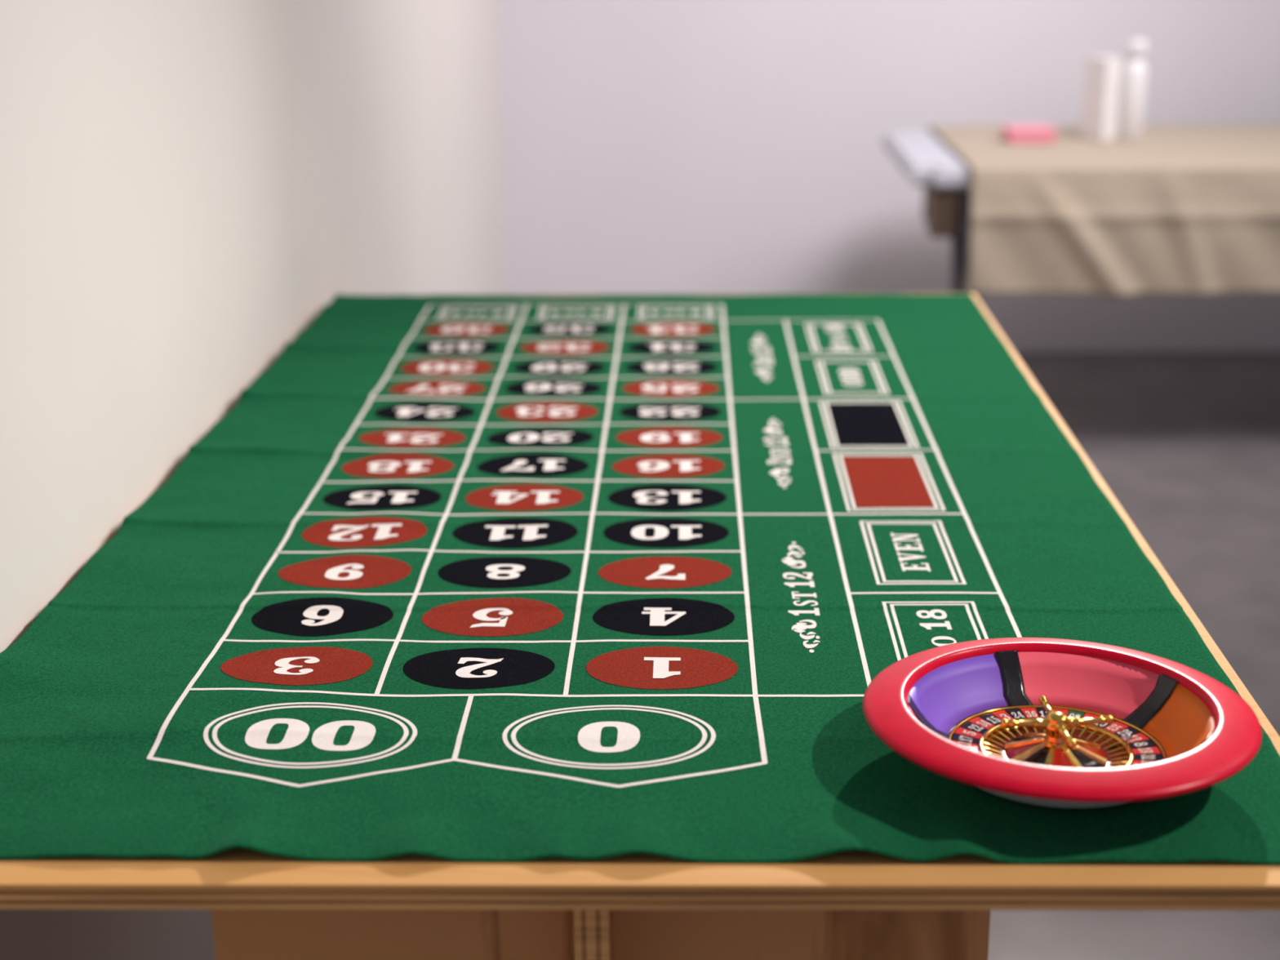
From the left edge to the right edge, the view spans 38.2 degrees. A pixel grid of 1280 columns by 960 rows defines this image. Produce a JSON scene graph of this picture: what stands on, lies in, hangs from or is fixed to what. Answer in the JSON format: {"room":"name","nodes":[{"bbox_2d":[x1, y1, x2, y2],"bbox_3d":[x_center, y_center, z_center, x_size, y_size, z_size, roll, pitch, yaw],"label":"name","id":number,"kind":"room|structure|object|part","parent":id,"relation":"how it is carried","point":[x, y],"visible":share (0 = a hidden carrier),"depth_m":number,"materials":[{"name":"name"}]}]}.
{"room":"casino","nodes":[
{"label":"casino","id":0,"kind":"room"},
{"bbox_2d":[0,0,506,959],"bbox_3d":[-0.532,-0.680,2.112,0.120,2.600,6.398,0,18,1],"label":"wall","id":1,"kind":"structure","parent":0,"point":[186,186],"depth_m":1.92,"materials":[{"name":"white paint"}]},
{"bbox_2d":[497,0,1279,351],"bbox_3d":[2.286,-1.633,5.033,5.368,2.600,0.120,0,18,1],"label":"wall","id":2,"kind":"structure","parent":0,"point":[649,146],"depth_m":5.21,"materials":[{"name":"white paint"}]},
{"bbox_2d":[987,351,1279,959],"bbox_3d":[2.163,0.580,2.444,5.488,0.050,6.398,0,18,1],"label":"floor","id":3,"kind":"structure","parent":0,"point":[1187,443],"depth_m":4.03,"materials":[{"name":"grey concrete"}]},
{"bbox_2d":[0,293,1279,959],"bbox_3d":[-0.005,0.338,1.965,0.930,0.740,1.654,0,18,1],"label":"table","id":4,"kind":"object","parent":3,"relation":"on","point":[846,904],"visible":0.19,"depth_m":1.09,"materials":[{"name":"brown wood"}]},
{"bbox_3d":[-0.155,0.562,1.290,0.237,0.724,0.018,0,18,1],"label":"support panel","id":5,"kind":"part","parent":4,"relation":"part of","materials":[{"name":"brown wood"}]},
{"bbox_2d":[0,293,1279,865],"bbox_3d":[-0.011,-0.024,1.859,0.920,0.012,1.626,0,18,1],"label":"mat","id":6,"kind":"object","parent":4,"relation":"on","point":[459,578],"visible":0.97,"depth_m":1.49,"materials":[{"name":"green fabric"}]},
{"bbox_2d":[220,646,373,684],"bbox_3d":[-0.254,0.137,1.368,0.112,0.004,0.078,0,18,1],"label":"number","id":7,"kind":"object","parent":6,"relation":"on","point":[239,665],"depth_m":1.37,"materials":[{"name":"red fabric"}]},
{"bbox_2d":[251,597,393,635],"bbox_3d":[-0.251,0.107,1.464,0.112,0.003,0.078,0,18,1],"label":"number","id":8,"kind":"object","parent":6,"relation":"on","point":[270,616],"depth_m":1.46,"materials":[{"name":"black fabric"}]},
{"bbox_2d":[278,555,411,588],"bbox_3d":[-0.249,0.077,1.560,0.112,0.002,0.078,0,18,1],"label":"number","id":9,"kind":"object","parent":6,"relation":"on","point":[295,571],"depth_m":1.56,"materials":[{"name":"red fabric"}]},
{"bbox_2d":[302,516,426,547],"bbox_3d":[-0.246,0.046,1.655,0.112,0.004,0.078,1,18,4],"label":"number","id":10,"kind":"object","parent":6,"relation":"on","point":[317,531],"depth_m":1.66,"materials":[{"name":"red fabric"}]},
{"bbox_2d":[323,484,441,510],"bbox_3d":[-0.244,0.016,1.752,0.112,0.002,0.078,0,18,1],"label":"number","id":11,"kind":"object","parent":6,"relation":"on","point":[335,497],"depth_m":1.75,"materials":[{"name":"black fabric"}]},
{"bbox_2d":[342,453,453,477],"bbox_3d":[-0.242,-0.015,1.847,0.112,0.003,0.078,0,18,1],"label":"number","id":12,"kind":"object","parent":6,"relation":"on","point":[353,464],"depth_m":1.85,"materials":[{"name":"red fabric"}]},
{"bbox_2d":[359,427,465,447],"bbox_3d":[-0.239,-0.045,1.943,0.112,0.003,0.078,1,18,4],"label":"number","id":13,"kind":"object","parent":6,"relation":"on","point":[368,437],"depth_m":1.94,"materials":[{"name":"red fabric"}]},
{"bbox_2d":[374,401,475,422],"bbox_3d":[-0.237,-0.075,2.039,0.112,0.002,0.078,0,18,1],"label":"number","id":14,"kind":"object","parent":6,"relation":"on","point":[384,411],"depth_m":2.04,"materials":[{"name":"black fabric"}]},
{"bbox_2d":[388,380,485,395],"bbox_3d":[-0.234,-0.106,2.135,0.112,0.003,0.078,-1,18,-1],"label":"number","id":15,"kind":"object","parent":6,"relation":"on","point":[396,388],"depth_m":2.14,"materials":[{"name":"red fabric"}]},
{"bbox_2d":[400,359,493,375],"bbox_3d":[-0.232,-0.136,2.231,0.112,0.002,0.078,0,18,1],"label":"number","id":16,"kind":"object","parent":6,"relation":"on","point":[408,366],"depth_m":2.23,"materials":[{"name":"red fabric"}]},
{"bbox_2d":[413,339,502,355],"bbox_3d":[-0.230,-0.168,2.326,0.112,0.003,0.078,1,18,4],"label":"number","id":17,"kind":"object","parent":6,"relation":"on","point":[420,347],"depth_m":2.32,"materials":[{"name":"black fabric"}]},
{"bbox_2d":[423,323,509,336],"bbox_3d":[-0.227,-0.197,2.422,0.112,0.002,0.078,1,18,4],"label":"number","id":18,"kind":"object","parent":6,"relation":"on","point":[429,329],"depth_m":2.42,"materials":[{"name":"red fabric"}]},
{"bbox_3d":[-0.221,-0.228,2.519,0.101,0.003,0.081,0,18,1],"label":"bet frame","id":19,"kind":"part","parent":6,"relation":"part of","materials":[{"name":"white fabric"}]},
{"bbox_2d":[403,647,555,688],"bbox_3d":[-0.119,0.138,1.365,0.112,0.002,0.078,1,18,4],"label":"number","id":20,"kind":"object","parent":6,"relation":"on","point":[424,668],"depth_m":1.36,"materials":[{"name":"black fabric"}]},
{"bbox_2d":[422,597,563,636],"bbox_3d":[-0.116,0.108,1.461,0.112,0.002,0.078,0,18,1],"label":"number","id":21,"kind":"object","parent":6,"relation":"on","point":[441,616],"depth_m":1.46,"materials":[{"name":"red fabric"}]},
{"bbox_2d":[438,556,571,587],"bbox_3d":[-0.114,0.077,1.556,0.112,0.002,0.078,-1,18,-1],"label":"number","id":22,"kind":"object","parent":6,"relation":"on","point":[453,571],"depth_m":1.55,"materials":[{"name":"black fabric"}]},
{"bbox_2d":[452,517,577,547],"bbox_3d":[-0.112,0.046,1.652,0.112,0.002,0.078,0,18,1],"label":"number","id":23,"kind":"object","parent":6,"relation":"on","point":[467,532],"depth_m":1.65,"materials":[{"name":"black fabric"}]},
{"bbox_2d":[465,484,583,511],"bbox_3d":[-0.109,0.016,1.748,0.112,0.001,0.078,0,18,1],"label":"number","id":24,"kind":"object","parent":6,"relation":"on","point":[478,497],"depth_m":1.75,"materials":[{"name":"red fabric"}]},
{"bbox_2d":[476,453,589,476],"bbox_3d":[-0.107,-0.014,1.844,0.112,0.002,0.078,0,18,1],"label":"number","id":25,"kind":"object","parent":6,"relation":"on","point":[488,464],"depth_m":1.85,"materials":[{"name":"black fabric"}]},
{"bbox_2d":[487,427,593,446],"bbox_3d":[-0.104,-0.045,1.940,0.112,0.002,0.078,0,18,1],"label":"number","id":26,"kind":"object","parent":6,"relation":"on","point":[496,437],"depth_m":1.94,"materials":[{"name":"black fabric"}]},
{"bbox_2d":[496,401,598,422],"bbox_3d":[-0.102,-0.075,2.036,0.112,0.002,0.078,-1,18,-1],"label":"number","id":27,"kind":"object","parent":6,"relation":"on","point":[506,411],"depth_m":2.03,"materials":[{"name":"red fabric"}]},
{"bbox_2d":[505,379,602,395],"bbox_3d":[-0.100,-0.106,2.131,0.112,0.002,0.078,0,18,1],"label":"number","id":28,"kind":"object","parent":6,"relation":"on","point":[513,387],"depth_m":2.13,"materials":[{"name":"fabric"}]},
{"bbox_2d":[512,359,605,375],"bbox_3d":[-0.097,-0.136,2.227,0.112,0.001,0.078,0,18,1],"label":"number","id":29,"kind":"object","parent":6,"relation":"on","point":[520,366],"depth_m":2.23,"materials":[{"name":"fabric"}]},
{"bbox_2d":[520,340,608,355],"bbox_3d":[-0.095,-0.167,2.323,0.112,0.003,0.078,-1,18,-1],"label":"number","id":30,"kind":"object","parent":6,"relation":"on","point":[526,347],"depth_m":2.32,"materials":[{"name":"red fabric"}]},
{"bbox_2d":[526,322,612,336],"bbox_3d":[-0.092,-0.197,2.419,0.112,0.001,0.078,-1,18,-1],"label":"number","id":31,"kind":"object","parent":6,"relation":"on","point":[533,329],"depth_m":2.42,"materials":[{"name":"black fabric"}]},
{"bbox_3d":[-0.086,-0.228,2.515,0.101,0.002,0.081,0,18,1],"label":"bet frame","id":32,"kind":"part","parent":6,"relation":"part of","materials":[{"name":"white fabric"}]},
{"bbox_2d":[586,646,737,688],"bbox_3d":[0.016,0.138,1.361,0.112,0.001,0.078,0,18,1],"label":"number","id":33,"kind":"object","parent":6,"relation":"on","point":[606,667],"depth_m":1.36,"materials":[{"name":"red fabric"}]},
{"bbox_2d":[592,597,734,635],"bbox_3d":[0.019,0.107,1.457,0.112,0.001,0.078,0,18,1],"label":"number","id":34,"kind":"object","parent":6,"relation":"on","point":[611,615],"depth_m":1.46,"materials":[{"name":"black fabric"}]},
{"bbox_2d":[598,556,732,588],"bbox_3d":[0.021,0.077,1.553,0.112,0.001,0.078,0,18,1],"label":"number","id":35,"kind":"object","parent":6,"relation":"on","point":[614,572],"depth_m":1.55,"materials":[{"name":"red fabric"}]},
{"bbox_2d":[603,518,728,547],"bbox_3d":[0.024,0.046,1.649,0.112,0.001,0.078,0,18,1],"label":"number","id":36,"kind":"object","parent":6,"relation":"on","point":[617,532],"depth_m":1.65,"materials":[{"name":"black fabric"}]},
{"bbox_2d":[608,484,726,511],"bbox_3d":[0.026,0.016,1.745,0.112,0.001,0.078,0,18,1],"label":"number","id":37,"kind":"object","parent":6,"relation":"on","point":[621,497],"depth_m":1.74,"materials":[{"name":"black fabric"}]},
{"bbox_2d":[612,454,724,477],"bbox_3d":[0.028,-0.014,1.841,0.112,0.001,0.078,0,18,1],"label":"number","id":38,"kind":"object","parent":6,"relation":"on","point":[623,465],"depth_m":1.84,"materials":[{"name":"red fabric"}]},
{"bbox_2d":[615,426,722,447],"bbox_3d":[0.031,-0.045,1.936,0.112,0.001,0.078,0,18,1],"label":"number","id":39,"kind":"object","parent":6,"relation":"on","point":[625,437],"depth_m":1.94,"materials":[{"name":"red fabric"}]},
{"bbox_2d":[618,402,720,421],"bbox_3d":[0.033,-0.075,2.032,0.112,0.001,0.078,0,18,1],"label":"number","id":40,"kind":"object","parent":6,"relation":"on","point":[628,411],"depth_m":2.03,"materials":[{"name":"black fabric"}]},
{"bbox_2d":[622,379,719,396],"bbox_3d":[0.035,-0.106,2.128,0.112,0.001,0.078,0,18,1],"label":"number","id":41,"kind":"object","parent":6,"relation":"on","point":[630,388],"depth_m":2.13,"materials":[{"name":"red fabric"}]},
{"bbox_2d":[625,359,718,374],"bbox_3d":[0.038,-0.136,2.224,0.112,0.001,0.078,0,18,1],"label":"number","id":42,"kind":"object","parent":6,"relation":"on","point":[633,366],"depth_m":2.22,"materials":[{"name":"black fabric"}]},
{"bbox_2d":[627,339,716,355],"bbox_3d":[0.040,-0.167,2.320,0.112,0.001,0.078,1,18,4],"label":"number","id":43,"kind":"object","parent":6,"relation":"on","point":[635,347],"depth_m":2.32,"materials":[{"name":"fabric"}]},
{"bbox_2d":[630,322,715,336],"bbox_3d":[0.043,-0.197,2.416,0.112,0.001,0.078,0,18,1],"label":"number","id":44,"kind":"object","parent":6,"relation":"on","point":[637,329],"depth_m":2.41,"materials":[{"name":"red fabric"}]},
{"bbox_3d":[0.049,-0.228,2.512,0.101,0.001,0.081,0,18,1],"label":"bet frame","id":45,"kind":"part","parent":6,"relation":"part of","materials":[{"name":"white fabric"}]},
{"bbox_3d":[0.253,-0.182,2.363,0.073,0.002,0.161,0,18,1],"label":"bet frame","id":46,"kind":"part","parent":6,"relation":"part of","materials":[{"name":"fabric"}]},
{"bbox_3d":[0.248,-0.121,2.171,0.074,0.001,0.161,0,18,1],"label":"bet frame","id":47,"kind":"part","parent":6,"relation":"part of","materials":[{"name":"fabric"}]},
{"bbox_3d":[0.243,-0.060,1.980,0.090,0.001,0.182,0,18,1],"label":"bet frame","id":48,"kind":"part","parent":6,"relation":"part of","materials":[{"name":"black fabric"}]},
{"bbox_3d":[0.238,0.001,1.788,0.090,0.001,0.182,0,18,1],"label":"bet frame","id":49,"kind":"part","parent":6,"relation":"part of","materials":[{"name":"red fabric"}]},
{"bbox_3d":[0.233,0.061,1.596,0.074,0.001,0.161,0,18,1],"label":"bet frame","id":50,"kind":"part","parent":6,"relation":"part of","materials":[{"name":"green fabric"}]},
{"bbox_3d":[0.229,0.122,1.405,0.073,0.002,0.161,0,18,1],"label":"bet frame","id":51,"kind":"part","parent":6,"relation":"part of","materials":[{"name":"fabric"}]},
{"bbox_2d":[862,637,1262,808],"bbox_3d":[0.271,0.163,1.204,0.252,0.044,0.252,-5,18,-15],"label":"wheel","id":52,"kind":"object","parent":6,"relation":"on","point":[1034,721],"visible":1,"depth_m":1.22,"materials":[{"name":"red plastic"}]},
{"bbox_3d":[0.237,0.158,1.200,0.006,0.006,0.006,-2,17,-3],"label":"arm knob","id":53,"kind":"part","parent":52,"relation":"part of","materials":[{"name":"gold metal"}]},
{"bbox_3d":[0.253,0.159,1.202,0.029,0.009,0.009,-2,18,-3],"label":"turret arm","id":54,"kind":"part","parent":52,"relation":"part of","materials":[{"name":"gold metal"}]},
{"bbox_3d":[0.269,0.147,1.236,0.005,0.006,0.005,2,18,7],"label":"arm knob","id":55,"kind":"part","parent":52,"relation":"part of","materials":[{"name":"gold metal"}]},
{"bbox_3d":[0.270,0.153,1.220,0.009,0.009,0.029,-2,18,-3],"label":"turret arm","id":56,"kind":"part","parent":52,"relation":"part of","materials":[{"name":"gold metal"}]},
{"bbox_3d":[0.273,0.164,1.185,0.009,0.009,0.029,-1,17,-3],"label":"turret arm","id":57,"kind":"part","parent":52,"relation":"part of","materials":[{"name":"gold metal"}]},
{"bbox_3d":[0.274,0.167,1.169,0.006,0.006,0.006,-2,17,-3],"label":"arm knob","id":58,"kind":"part","parent":52,"relation":"part of","materials":[{"name":"gold metal"}]},
{"bbox_3d":[0.290,0.158,1.204,0.029,0.009,0.009,-2,18,-3],"label":"turret arm","id":59,"kind":"part","parent":52,"relation":"part of","materials":[{"name":"gold metal"}]},
{"bbox_3d":[0.306,0.156,1.204,0.006,0.006,0.006,-1,17,-3],"label":"arm knob","id":60,"kind":"part","parent":52,"relation":"part of","materials":[{"name":"gold metal"}]},
{"bbox_2d":[1121,733,1132,743],"bbox_3d":[0.319,0.169,1.213,0.007,0.007,0.007,0,18,1],"label":"ball","id":61,"kind":"object","parent":52,"relation":"on","point":[1126,738],"visible":1,"depth_m":1.21,"materials":[{"name":"silver metal"}]},
{"bbox_3d":[0.106,0.561,1.283,0.242,0.724,0.018,0,18,1],"label":"support panel","id":62,"kind":"part","parent":4,"relation":"part of","materials":[{"name":"brown wood"}]},
{"bbox_2d":[881,129,978,298],"bbox_3d":[1.554,-0.494,4.644,1.842,0.682,0.750,0,18,1],"label":"folding table","id":63,"kind":"object","parent":3,"relation":"on","point":[925,158],"visible":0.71,"depth_m":4.33,"materials":[{"name":"white plastic"}]},
{"bbox_3d":[0.775,-0.386,4.398,0.099,0.638,0.029,0,18,1],"label":"leg","id":64,"kind":"part","parent":63,"relation":"part of","materials":[{"name":"grey metal"}]},
{"bbox_3d":[0.898,-0.559,4.939,0.099,0.638,0.029,0,18,1],"label":"leg","id":65,"kind":"part","parent":63,"relation":"part of","materials":[{"name":"grey metal"}]},
{"bbox_2d":[922,124,1279,297],"bbox_3d":[1.622,-0.689,4.580,1.725,0.295,0.893,0,18,1],"label":"tablecloth","id":66,"kind":"object","parent":63,"relation":"on","point":[1175,210],"visible":0.91,"depth_m":4.20,"materials":[{"name":"beige fabric"}]},
{"bbox_2d":[1001,124,1056,142],"bbox_3d":[0.966,-0.860,4.595,0.116,0.034,0.094,-1,18,-1],"label":"box","id":67,"kind":"object","parent":66,"relation":"on","point":[1037,133],"visible":1,"depth_m":4.55,"materials":[{"name":"pink"}]},
{"bbox_3d":[0.965,-0.872,4.591,0.116,0.010,0.094,-1,18,-1],"label":"box lid","id":68,"kind":"part","parent":67,"relation":"part of","materials":[{"name":"pink"}]},
{"bbox_2d":[1081,55,1125,140],"bbox_3d":[1.151,-0.949,4.598,0.068,0.198,0.068,-13,22,-34],"label":"carton","id":69,"kind":"object","parent":66,"relation":"on","point":[1103,73],"visible":1,"depth_m":4.57,"materials":[{"name":"white cardboard"}]},
{"bbox_2d":[1118,40,1146,140],"bbox_3d":[1.221,-0.965,4.576,0.058,0.240,0.058,0,18,1],"label":"bottle","id":70,"kind":"object","parent":66,"relation":"on","point":[1135,70],"visible":1,"depth_m":4.56,"materials":[{"name":"white plastic"}]}
]}

